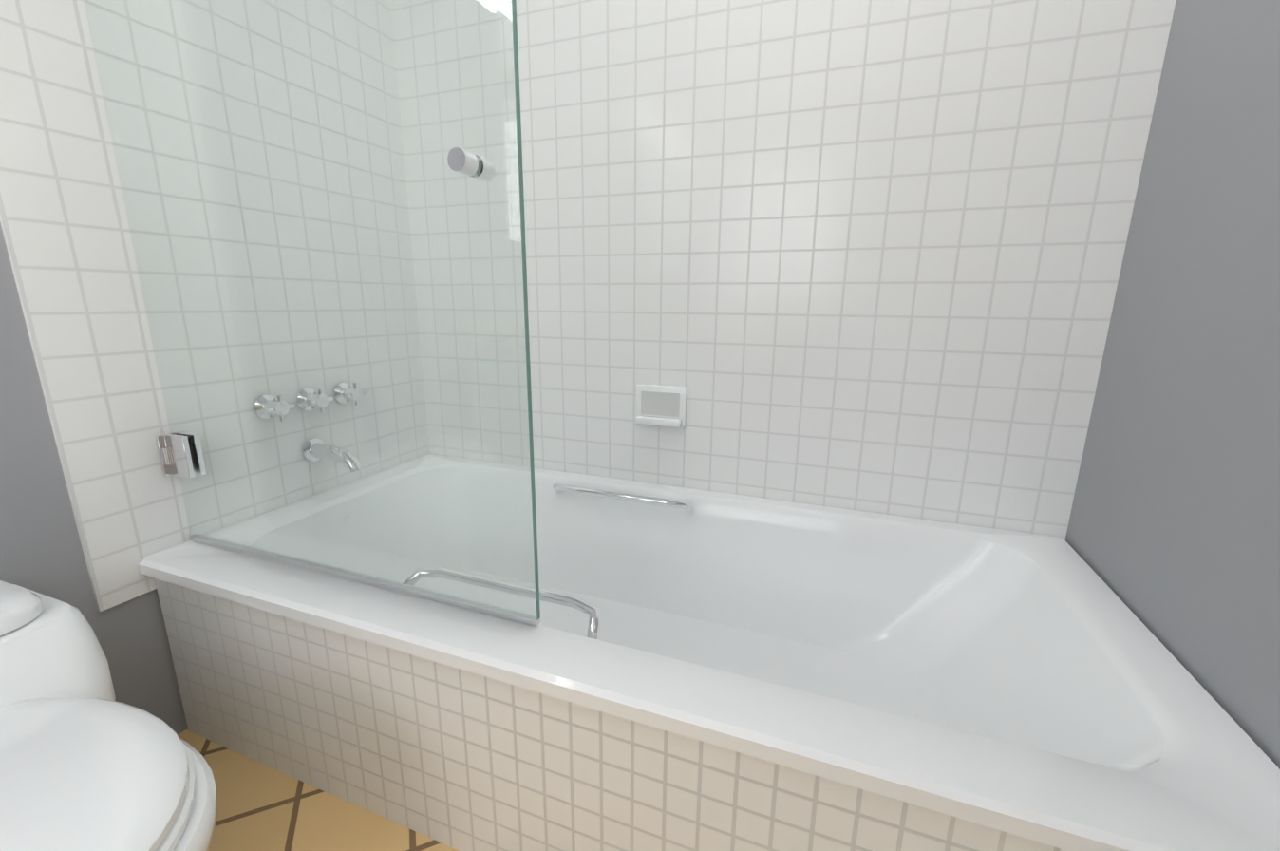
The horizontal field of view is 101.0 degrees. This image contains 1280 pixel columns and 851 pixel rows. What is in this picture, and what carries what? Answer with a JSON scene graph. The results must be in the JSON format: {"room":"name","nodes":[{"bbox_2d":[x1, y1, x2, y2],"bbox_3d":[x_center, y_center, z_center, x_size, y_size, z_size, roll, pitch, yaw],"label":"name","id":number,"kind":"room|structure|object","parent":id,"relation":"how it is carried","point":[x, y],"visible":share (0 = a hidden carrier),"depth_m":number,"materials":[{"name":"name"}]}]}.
{"room":"bathroom","nodes":[
{"label":"bathroom","id":0,"kind":"room"},
{"bbox_2d":[0,222,188,734],"bbox_3d":[-1.374,-0.295,0.197,0.100,2.390,3.532,5,14,20],"label":"wall","id":1,"kind":"structure","parent":0,"point":[41,551],"depth_m":0.96,"materials":[{"name":"grey paint"}]},
{"bbox_2d":[0,0,429,611],"bbox_3d":[-0.900,-0.541,1.277,0.008,1.668,0.925,5,14,20],"label":"wall tile","id":2,"kind":"structure","parent":1,"relation":"attached to","point":[68,232],"depth_m":1.14,"materials":[{"name":"white tile"}]},
{"bbox_2d":[252,382,366,472],"bbox_3d":[-0.815,0.014,1.399,0.163,0.222,0.284,5,14,20],"label":"tub faucet","id":3,"kind":"object","parent":2,"relation":"attached to","point":[348,466],"depth_m":1.39,"materials":[{"name":"silver metal"}]},
{"bbox_2d":[177,728,458,850],"bbox_3d":[-0.467,0.993,0.143,2.060,0.080,3.532,5,14,20],"label":"floor","id":4,"kind":"structure","parent":0,"point":[260,806],"depth_m":1.01,"materials":[{"name":"beige tile"}]},
{"bbox_2d":[0,580,216,850],"bbox_3d":[-0.847,0.569,0.604,0.735,0.531,0.520,5,14,20],"label":"toilet","id":5,"kind":"object","parent":4,"relation":"on","point":[88,762],"visible":1,"depth_m":0.64,"materials":[{"name":"white ceramic"}]},
{"bbox_2d":[138,453,1279,850],"bbox_3d":[-0.028,0.482,1.207,1.846,0.440,0.847,5,14,20],"label":"bathtub","id":6,"kind":"object","parent":4,"relation":"on","point":[744,672],"visible":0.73,"depth_m":0.94,"materials":[{"name":"white ceramic"}]},
{"bbox_2d":[85,0,540,626],"bbox_3d":[-0.579,-0.485,0.849,0.892,1.595,0.067,5,14,20],"label":"glass panel","id":7,"kind":"object","parent":6,"relation":"on","point":[180,452],"visible":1,"depth_m":0.90,"materials":[{"name":"clear glass"}]},
{"bbox_2d":[401,482,694,639],"bbox_3d":[-0.166,0.267,1.253,0.439,0.049,0.642,5,14,20],"label":"grab bar","id":8,"kind":"object","parent":6,"relation":"attached to","point":[590,610],"visible":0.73,"depth_m":1.03,"materials":[{"name":"silver metal"}]},
{"bbox_2d":[1065,0,1279,769],"bbox_3d":[0.461,-0.124,-0.471,0.100,2.390,3.532,5,14,20],"label":"wall","id":9,"kind":"structure","parent":0,"point":[1173,536],"depth_m":0.82,"materials":[{"name":"grey paint"}]},
{"bbox_3d":[0.194,-0.565,1.411,1.960,2.390,0.100,5,14,20],"label":"wall","id":10,"kind":"structure","parent":0,"visible":0},
{"bbox_2d":[391,0,1176,540],"bbox_3d":[0.132,-0.556,1.378,1.852,1.668,0.008,5,14,20],"label":"wall tile","id":11,"kind":"structure","parent":10,"relation":"attached to","point":[860,254],"depth_m":1.31,"materials":[{"name":"white tile"}]},
{"bbox_2d":[635,383,686,427],"bbox_3d":[0.055,-0.054,1.496,0.150,0.115,0.040,5,14,20],"label":"soap dish","id":12,"kind":"object","parent":11,"relation":"attached to","point":[662,405],"visible":1,"depth_m":1.50,"materials":[{"name":"white ceramic"}]}
]}

